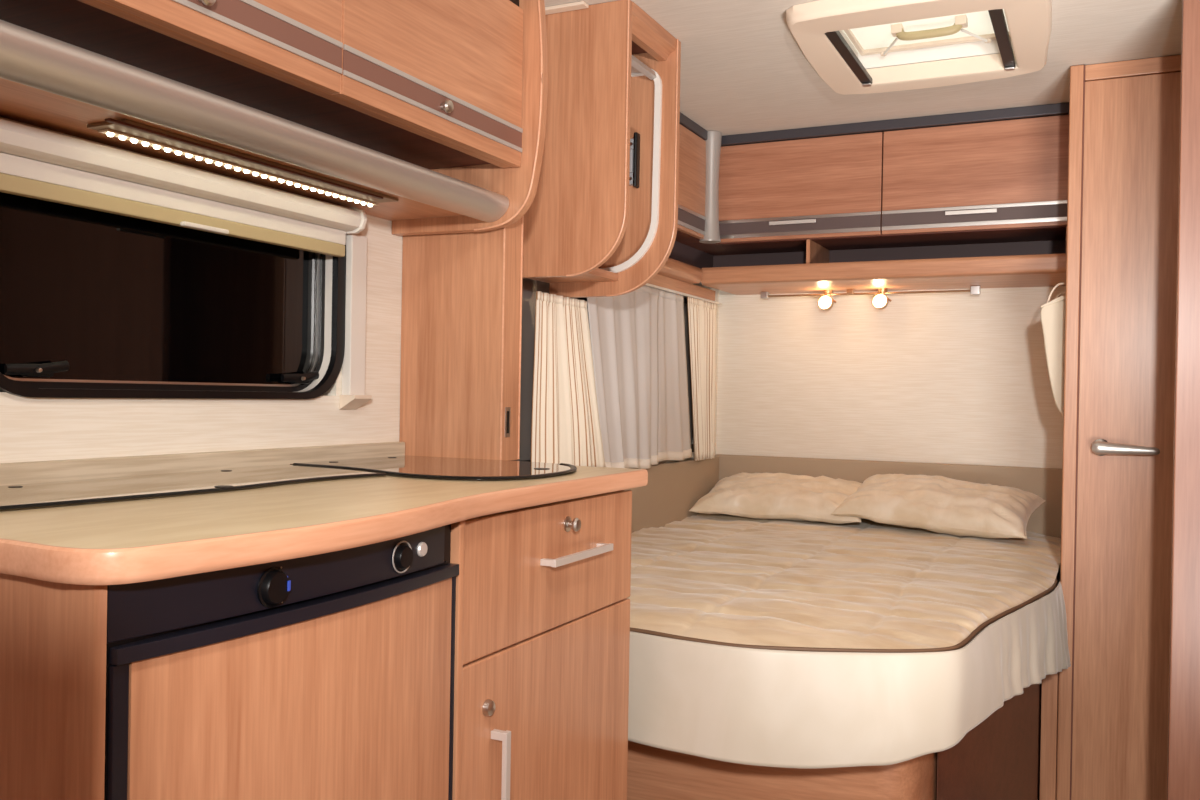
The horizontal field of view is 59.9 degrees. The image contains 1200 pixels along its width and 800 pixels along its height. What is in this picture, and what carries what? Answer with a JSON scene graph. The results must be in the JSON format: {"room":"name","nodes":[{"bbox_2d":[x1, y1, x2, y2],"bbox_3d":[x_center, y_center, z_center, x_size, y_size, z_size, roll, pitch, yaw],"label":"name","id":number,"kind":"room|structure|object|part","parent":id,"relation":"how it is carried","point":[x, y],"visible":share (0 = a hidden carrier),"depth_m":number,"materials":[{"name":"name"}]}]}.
{"room":"vehicle interior","nodes":[
{"label":"vehicle interior","id":0,"kind":"room"},
{"bbox_2d":[0,214,718,463],"bbox_3d":[-0.920,0.084,1.272,0.040,2.050,6.380,1,0,26],"label":"wall","id":1,"kind":"structure","parent":0,"point":[31,429],"depth_m":1.83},
{"bbox_2d":[0,192,345,398],"bbox_3d":[-0.692,-0.201,1.725,0.049,0.397,0.768,1,0,26],"label":"window","id":2,"kind":"structure","parent":1,"relation":"in","point":[94,304],"depth_m":1.70,"materials":[{"name":"black glass"}]},
{"bbox_3d":[-0.704,-0.198,1.731,0.012,0.374,0.732,1,0,26],"label":"frame","id":3,"kind":"part","parent":2,"relation":"part of","materials":[{"name":"black rubber"}]},
{"bbox_2d":[0,117,371,409],"bbox_3d":[-0.696,-0.180,1.604,0.066,0.397,1.090,1,0,26],"label":"roller blind","id":4,"kind":"object","parent":2,"relation":"attached to","point":[36,162],"visible":1,"depth_m":1.67,"materials":[{"name":"white plastic"}]},
{"bbox_3d":[-0.491,-0.164,2.083,0.022,0.332,0.048,1,0,26],"label":"rail","id":5,"kind":"part","parent":4,"relation":"part of","materials":[{"name":"white plastic"}]},
{"bbox_2d":[0,19,508,221],"bbox_3d":[-0.656,-0.388,1.421,0.289,0.053,1.594,1,0,26],"label":"shelf","id":6,"kind":"object","parent":1,"relation":"attached to","point":[46,82],"visible":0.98,"depth_m":1.43,"materials":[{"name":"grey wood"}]},
{"bbox_2d":[87,118,397,206],"bbox_3d":[-0.545,-0.372,1.681,0.076,0.013,0.638,1,0,26],"label":"strip light","id":7,"kind":"object","parent":6,"relation":"attached to","point":[124,129],"visible":1,"depth_m":1.61,"materials":[{"name":"brushed aluminium"},{"name":"glowing white plastic"}]},
{"bbox_2d":[0,0,547,235],"bbox_3d":[-0.614,-0.641,1.417,0.360,0.590,1.622,1,0,26],"label":"upper cabinet","id":8,"kind":"object","parent":1,"relation":"attached to","point":[457,89],"visible":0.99,"depth_m":1.70,"materials":[{"name":"brown wood"}]},
{"bbox_3d":[-0.499,-0.511,1.319,0.020,0.023,0.023,1,0,26],"label":"knob","id":9,"kind":"part","parent":8,"relation":"part of","materials":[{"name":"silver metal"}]},
{"bbox_3d":[-0.510,-0.620,1.340,0.020,0.311,0.521,1,0,26],"label":"door","id":10,"kind":"part","parent":8,"relation":"part of","materials":[{"name":"brown wood"}]},
{"bbox_3d":[-0.529,-0.471,1.360,0.024,0.012,1.593,1,0,26],"label":"rail","id":11,"kind":"part","parent":8,"relation":"part of","materials":[{"name":"brown wood"}]},
{"bbox_3d":[-0.279,-0.618,1.822,0.020,0.311,0.539,1,0,26],"label":"door","id":12,"kind":"part","parent":8,"relation":"part of","materials":[{"name":"brown wood"}]},
{"bbox_3d":[-0.266,-0.509,1.806,0.020,0.023,0.023,1,0,26],"label":"knob","id":13,"kind":"part","parent":8,"relation":"part of","materials":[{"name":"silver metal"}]},
{"bbox_3d":[-0.270,-0.640,2.137,0.357,0.588,0.027,1,0,26],"label":"panel","id":14,"kind":"part","parent":8,"relation":"part of","materials":[{"name":"brown wood"}]},
{"bbox_3d":[-0.182,-0.625,2.079,0.152,0.567,0.004,1,0,26],"label":"edge trim","id":15,"kind":"part","parent":8,"relation":"part of","materials":[{"name":"brown wood"}]},
{"bbox_2d":[399,215,523,460],"bbox_3d":[-0.293,-0.405,2.215,0.257,1.058,0.076,1,0,26],"label":"partition panel","id":16,"kind":"object","parent":1,"relation":"attached to","point":[461,310],"visible":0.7,"depth_m":2.18,"materials":[{"name":"brown wood"}]},
{"bbox_3d":[-0.194,-0.402,2.128,0.004,1.054,0.004,1,0,26],"label":"edge trim","id":17,"kind":"part","parent":16,"relation":"part of","materials":[{"name":"brown wood"}]},
{"bbox_3d":[-0.191,0.046,2.152,0.002,0.062,0.020,1,0,26],"label":"latch plate","id":18,"kind":"part","parent":16,"relation":"part of","materials":[{"name":"black metal"}]},
{"bbox_3d":[-0.163,-0.402,2.193,0.004,1.054,0.004,1,0,26],"label":"edge trim","id":19,"kind":"part","parent":16,"relation":"part of","materials":[{"name":"brown wood"}]},
{"bbox_2d":[545,1,588,14],"bbox_3d":[-0.136,-0.929,2.490,0.230,0.008,0.028,1,0,26],"label":"trim","id":20,"kind":"structure","parent":1,"relation":"attached to","point":[581,4],"depth_m":2.46,"materials":[{"name":"beige plastic"}]},
{"bbox_2d":[523,0,680,297],"bbox_3d":[-0.029,-0.603,2.634,0.365,0.657,0.327,1,0,26],"label":"upper cabinet","id":21,"kind":"object","parent":1,"relation":"attached to","point":[601,220],"visible":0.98,"depth_m":2.49,"materials":[{"name":"brown wood"}]},
{"bbox_2d":[531,291,605,466],"bbox_3d":[-0.075,-0.038,2.848,0.034,0.479,0.451,1,0,26],"label":"curtain","id":22,"kind":"object","parent":21,"relation":"hanging from","point":[565,426],"visible":0.95,"depth_m":2.80,"materials":[{"name":"fabric"}]},
{"bbox_3d":[-0.096,-0.614,2.500,0.359,0.636,0.022,1,0,26],"label":"panel","id":23,"kind":"part","parent":21,"relation":"part of","materials":[{"name":"brown wood"}]},
{"bbox_3d":[-0.006,-0.612,2.444,0.152,0.638,0.004,1,0,26],"label":"edge trim","id":24,"kind":"part","parent":21,"relation":"part of","materials":[{"name":"brown wood"}]},
{"bbox_3d":[0.095,-0.625,2.713,0.011,0.143,0.028,1,0,26],"label":"bracket arm","id":25,"kind":"part","parent":21,"relation":"part of","materials":[{"name":"black rubber"}]},
{"bbox_3d":[0.110,-0.601,2.721,0.192,0.657,0.004,1,0,26],"label":"edge trim","id":26,"kind":"part","parent":21,"relation":"part of","materials":[{"name":"brown wood"}]},
{"bbox_3d":[0.116,-0.904,2.566,0.049,0.051,0.277,1,0,26],"label":"cornice","id":27,"kind":"part","parent":21,"relation":"part of","materials":[{"name":"brown wood"}]},
{"bbox_2d":[511,278,693,461],"bbox_3d":[0.043,-0.089,3.262,0.042,0.560,1.550,1,0,26],"label":"window","id":28,"kind":"structure","parent":1,"relation":"in","point":[529,286],"depth_m":2.81,"materials":[{"name":"black glass"}]},
{"bbox_2d":[625,456,718,533],"bbox_3d":[0.039,0.376,3.209,0.023,0.320,1.923,1,0,26],"label":"wall padding","id":29,"kind":"object","parent":1,"relation":"attached to","point":[672,489],"visible":0.19,"depth_m":3.62,"materials":[{"name":"beige fabric"}]},
{"bbox_2d":[645,124,721,304],"bbox_3d":[0.208,-0.632,3.412,0.118,0.534,1.270,1,0,26],"label":"upper cabinet","id":30,"kind":"object","parent":1,"relation":"attached to","point":[684,265],"depth_m":3.53,"materials":[{"name":"brown wood"}]},
{"bbox_2d":[587,285,658,468],"bbox_3d":[0.072,-0.073,3.183,0.028,0.585,0.567,1,0,26],"label":"sheer curtain","id":31,"kind":"object","parent":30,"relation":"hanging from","point":[623,328],"visible":0.84,"depth_m":3.21,"materials":[{"name":"white fabric"}]},
{"bbox_2d":[658,290,691,461],"bbox_3d":[0.260,-0.077,3.593,0.024,0.575,0.355,1,0,26],"label":"sheer curtain","id":32,"kind":"object","parent":30,"relation":"hanging from","point":[674,438],"visible":1,"depth_m":3.57,"materials":[{"name":"white fabric"}]},
{"bbox_3d":[0.191,-0.369,3.425,0.014,0.008,1.260,1,0,26],"label":"curtain rail","id":33,"kind":"part","parent":30,"relation":"part of","materials":[{"name":"brown wood"}]},
{"bbox_3d":[0.182,-0.729,3.249,0.018,0.339,0.952,1,0,26],"label":"door","id":34,"kind":"part","parent":30,"relation":"part of","materials":[{"name":"brown wood"}]},
{"bbox_2d":[687,297,716,460],"bbox_3d":[0.370,-0.071,3.804,0.029,0.584,0.316,1,0,26],"label":"curtain","id":35,"kind":"object","parent":30,"relation":"hanging from","point":[702,314],"visible":1,"depth_m":3.81,"materials":[{"name":"fabric"}]},
{"bbox_2d":[680,112,706,139],"bbox_3d":[0.189,-0.916,3.247,0.026,0.032,0.954,1,0,26],"label":"trim","id":36,"kind":"structure","parent":1,"relation":"attached to","point":[685,121],"depth_m":3.47,"materials":[{"name":"grey"}]},
{"bbox_2d":[721,102,1068,145],"bbox_3d":[0.926,-0.904,3.438,1.157,0.032,0.025,1,0,26],"label":"trim","id":37,"kind":"structure","parent":1,"relation":"attached to","point":[1057,108],"depth_m":3.40,"materials":[{"name":"grey plastic"}]},
{"bbox_2d":[544,0,1181,146],"bbox_3d":[0.188,-0.945,0.745,2.458,0.050,6.380,1,0,26],"label":"ceiling","id":38,"kind":"structure","parent":0,"point":[743,70],"depth_m":2.86,"materials":[{"name":"white paint"}]},
{"bbox_2d":[699,131,721,243],"bbox_3d":[0.386,-0.739,3.627,0.076,0.378,0.076,1,0,26],"label":"column","id":39,"kind":"structure","parent":38,"relation":"hanging from","point":[713,142],"depth_m":3.60,"materials":[{"name":"silver metal"}]},
{"bbox_2d":[786,0,1051,94],"bbox_3d":[0.818,-0.935,2.622,0.599,0.110,0.678,1,0,26],"label":"roof light","id":40,"kind":"object","parent":38,"relation":"attached to","point":[854,46],"visible":1,"depth_m":2.71,"materials":[{"name":"beige plastic"}]},
{"bbox_3d":[0.840,-0.976,2.692,0.403,0.012,0.375,1,0,26],"label":"dome frame","id":41,"kind":"part","parent":40,"relation":"part of","materials":[{"name":"beige plastic"}]},
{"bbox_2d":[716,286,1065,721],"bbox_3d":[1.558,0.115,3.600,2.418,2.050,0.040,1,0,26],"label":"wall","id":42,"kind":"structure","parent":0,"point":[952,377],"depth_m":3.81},
{"bbox_2d":[685,115,1068,310],"bbox_3d":[0.953,-0.607,3.637,1.268,0.563,0.419,1,0,26],"label":"upper cabinet","id":43,"kind":"object","parent":42,"relation":"attached to","point":[984,205],"depth_m":3.47,"materials":[{"name":"brown wood"}]},
{"bbox_3d":[0.658,-0.606,3.557,0.162,0.012,0.020,1,0,26],"label":"handle","id":44,"kind":"part","parent":43,"relation":"part of","materials":[{"name":"white metal"}]},
{"bbox_3d":[0.674,-0.722,3.574,0.576,0.339,0.019,1,0,26],"label":"door","id":45,"kind":"part","parent":43,"relation":"part of","materials":[{"name":"brown wood"}]},
{"bbox_3d":[0.825,-0.356,3.816,0.050,0.050,0.038,1,0,26],"label":"bulb","id":46,"kind":"part","parent":43,"relation":"part of","materials":[{"name":"beige glass"}]},
{"bbox_3d":[0.831,-0.357,3.829,0.056,0.057,0.048,1,0,26],"label":"lamp shade","id":47,"kind":"part","parent":43,"relation":"part of","materials":[{"name":"white glass"}]},
{"bbox_3d":[0.968,-0.385,3.768,0.755,0.008,0.008,1,0,26],"label":"rail","id":48,"kind":"part","parent":43,"relation":"part of","materials":[{"name":"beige metal"}]},
{"bbox_3d":[0.959,-0.363,3.763,0.780,0.075,0.058,1,0,26],"label":"reading light rail","id":49,"kind":"part","parent":43,"relation":"part of","materials":[{"name":"silver metal"}]},
{"bbox_3d":[1.009,-0.353,3.744,0.056,0.057,0.048,1,0,26],"label":"lamp shade","id":50,"kind":"part","parent":43,"relation":"part of","materials":[{"name":"white glass"}]},
{"bbox_3d":[1.003,-0.353,3.731,0.050,0.050,0.038,1,0,26],"label":"bulb","id":51,"kind":"part","parent":43,"relation":"part of","materials":[{"name":"beige glass"}]},
{"bbox_2d":[701,253,1065,294],"bbox_3d":[0.985,-0.430,3.628,1.196,0.060,0.405,1,0,26],"label":"shelf","id":52,"kind":"object","parent":43,"relation":"attached to","point":[1039,270],"depth_m":3.49,"materials":[{"name":"brown wood"}]},
{"bbox_3d":[1.178,-0.597,3.308,0.155,0.012,0.020,1,0,26],"label":"handle","id":53,"kind":"part","parent":43,"relation":"part of","materials":[{"name":"white metal"}]},
{"bbox_3d":[1.193,-0.712,3.325,0.568,0.339,0.019,1,0,26],"label":"door","id":54,"kind":"part","parent":43,"relation":"part of","materials":[{"name":"brown wood"}]},
{"bbox_2d":[715,454,1061,563],"bbox_3d":[1.020,0.387,3.820,1.265,0.326,0.024,1,0,26],"label":"wall padding","id":55,"kind":"object","parent":42,"relation":"attached to","point":[1046,483],"visible":0.28,"depth_m":3.72,"materials":[{"name":"beige fabric"}]},
{"bbox_2d":[1167,0,1199,799],"bbox_3d":[1.656,0.123,2.106,0.870,2.050,0.030,1,0,26],"label":"wall partition","id":56,"kind":"structure","parent":0,"point":[1183,757],"depth_m":2.27,"materials":[{"name":"brown wood"}]},
{"bbox_3d":[0.152,1.149,0.755,2.458,0.040,6.380,1,0,26],"label":"floor","id":57,"kind":"structure","parent":0,"visible":0},
{"bbox_2d":[0,573,106,799],"bbox_3d":[-0.696,0.633,1.054,0.570,0.958,0.034,1,0,26],"label":"end panel","id":58,"kind":"object","parent":57,"relation":"on","point":[53,635],"visible":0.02,"depth_m":0.95,"materials":[{"name":"brown wood"}]},
{"bbox_3d":[-0.457,0.638,0.939,0.042,0.958,0.034,1,0,26],"label":"corner post","id":59,"kind":"part","parent":58,"relation":"part of","materials":[{"name":"brown wood"}]},
{"bbox_2d":[104,524,458,799],"bbox_3d":[-0.556,0.634,1.280,0.572,0.958,0.548,1,0,26],"label":"fridge","id":60,"kind":"object","parent":57,"relation":"on","point":[326,676],"visible":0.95,"depth_m":1.10,"materials":[{"name":"brown wood"}]},
{"bbox_3d":[-0.437,0.657,0.932,0.009,0.844,0.018,1,0,26],"label":"frame","id":61,"kind":"part","parent":60,"relation":"part of","materials":[{"name":"black plastic"}]},
{"bbox_3d":[-0.336,0.194,1.077,0.010,0.041,0.041,1,0,26],"label":"knob","id":62,"kind":"part","parent":60,"relation":"part of","materials":[{"name":"black plastic"}]},
{"bbox_3d":[-0.317,0.188,1.151,0.024,0.056,0.518,1,0,26],"label":"control panel","id":63,"kind":"part","parent":60,"relation":"part of","materials":[{"name":"black plastic"}]},
{"bbox_3d":[-0.306,0.228,1.161,0.032,0.015,0.542,1,0,26],"label":"door frame","id":64,"kind":"part","parent":60,"relation":"part of","materials":[{"name":"black plastic"}]},
{"bbox_3d":[-0.241,0.193,1.279,0.010,0.034,0.034,1,0,26],"label":"knob","id":65,"kind":"part","parent":60,"relation":"part of","materials":[{"name":"black plastic"}]},
{"bbox_3d":[-0.208,0.658,1.406,0.012,0.844,0.008,1,0,26],"label":"frame","id":66,"kind":"part","parent":60,"relation":"part of","materials":[{"name":"black plastic"}]},
{"bbox_2d":[450,490,631,799],"bbox_3d":[-0.307,0.636,1.804,0.568,0.958,0.608,1,0,26],"label":"base cabinet","id":67,"kind":"object","parent":57,"relation":"on","point":[542,608],"visible":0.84,"depth_m":1.66,"materials":[{"name":"brown wood"}]},
{"bbox_2d":[0,442,647,584],"bbox_3d":[-0.412,0.124,1.552,0.633,0.064,1.233,1,0,26],"label":"countertop","id":68,"kind":"structure","parent":67,"relation":"on","point":[149,539],"depth_m":1.19,"materials":[{"name":"beige laminate"}]},
{"bbox_2d":[0,465,386,510],"bbox_3d":[-0.622,0.119,1.463,0.278,0.006,0.816,1,0,26],"label":"basin cover","id":69,"kind":"object","parent":68,"relation":"in","point":[73,492],"visible":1,"depth_m":1.45,"materials":[{"name":"clear glass"}]},
{"bbox_3d":[-0.520,0.119,1.441,0.026,0.001,0.026,1,0,26],"label":"finger pull","id":70,"kind":"part","parent":69,"relation":"part of","materials":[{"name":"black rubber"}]},
{"bbox_2d":[290,455,576,479],"bbox_3d":[-0.282,0.122,1.910,0.504,0.006,0.430,1,0,26],"label":"cover","id":71,"kind":"object","parent":68,"relation":"in","point":[403,465],"visible":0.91,"depth_m":1.87,"materials":[{"name":"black glass"}]},
{"bbox_3d":[-0.158,0.444,1.502,0.012,0.024,0.024,1,0,26],"label":"knob","id":72,"kind":"part","parent":67,"relation":"part of","materials":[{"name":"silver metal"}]},
{"bbox_3d":[-0.146,0.588,1.514,0.028,0.215,0.013,1,0,26],"label":"handle","id":73,"kind":"part","parent":67,"relation":"part of","materials":[{"name":"white metal"}]},
{"bbox_3d":[-0.082,0.664,1.704,0.018,0.582,0.590,1,0,26],"label":"door","id":74,"kind":"part","parent":67,"relation":"part of","materials":[{"name":"brown wood"}]},
{"bbox_3d":[-0.076,0.270,1.702,0.018,0.202,0.590,1,0,26],"label":"drawer","id":75,"kind":"part","parent":67,"relation":"part of","materials":[{"name":"brown wood"}]},
{"bbox_3d":[-0.044,0.205,1.717,0.022,0.025,0.025,1,0,26],"label":"knob","id":76,"kind":"part","parent":67,"relation":"part of","materials":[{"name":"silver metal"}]},
{"bbox_3d":[-0.035,0.256,1.732,0.028,0.012,0.215,1,0,26],"label":"handle","id":77,"kind":"part","parent":67,"relation":"part of","materials":[{"name":"white metal"}]},
{"bbox_2d":[627,513,1070,799],"bbox_3d":[0.591,0.775,2.884,1.294,0.702,2.030,1,0,26],"label":"bed","id":78,"kind":"object","parent":57,"relation":"on","point":[770,659],"visible":0.82,"depth_m":2.17,"materials":[{"name":"beige fabric"}]},
{"bbox_2d":[689,472,861,523],"bbox_3d":[0.670,0.348,3.786,0.622,0.158,0.361,1,0,26],"label":"pillow","id":79,"kind":"object","parent":78,"relation":"on","point":[783,496],"visible":0.8,"depth_m":3.69,"materials":[{"name":"beige fabric"}]},
{"bbox_2d":[628,513,1060,648],"bbox_3d":[0.586,0.444,2.906,1.251,0.041,1.994,1,0,26],"label":"quilt","id":80,"kind":"object","parent":78,"relation":"on","point":[701,581],"depth_m":2.48,"materials":[{"name":"beige fabric"}]},
{"bbox_2d":[831,474,1044,538],"bbox_3d":[1.143,0.351,3.521,0.625,0.179,0.362,1,0,31],"label":"pillow","id":81,"kind":"object","parent":78,"relation":"on","point":[939,504],"visible":1,"depth_m":3.42,"materials":[{"name":"beige fabric"}]},
{"bbox_3d":[0.575,0.564,2.923,1.220,0.165,1.947,1,0,26],"label":"mattress","id":82,"kind":"part","parent":78,"relation":"part of","materials":[{"name":"beige fabric"}]},
{"bbox_2d":[1039,55,1180,799],"bbox_3d":[1.905,0.124,2.950,1.149,2.048,0.830,1,0,26],"label":"wardrobe","id":83,"kind":"object","parent":57,"relation":"on","point":[1108,740],"visible":0.95,"depth_m":2.79,"materials":[{"name":"brown wood"}]},
{"bbox_2d":[1040,283,1065,414],"bbox_3d":[1.342,-0.142,3.078,0.066,0.381,0.300,1,0,26],"label":"pocket","id":84,"kind":"object","parent":83,"relation":"hanging from","point":[1052,313],"visible":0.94,"depth_m":2.94,"materials":[{"name":"beige fabric"}]},
{"bbox_3d":[1.445,0.115,3.201,0.018,2.048,0.775,1,0,26],"label":"panel","id":85,"kind":"part","parent":83,"relation":"part of","materials":[{"name":"brown wood"}]},
{"bbox_3d":[1.389,0.129,2.756,0.164,0.035,0.035,1,0,26],"label":"lever handle","id":86,"kind":"part","parent":83,"relation":"part of","materials":[{"name":"grey metal"}]},
{"bbox_3d":[1.804,-0.880,2.607,1.070,0.042,0.024,1,0,26],"label":"rail","id":87,"kind":"part","parent":83,"relation":"part of","materials":[{"name":"brown wood"}]}
]}

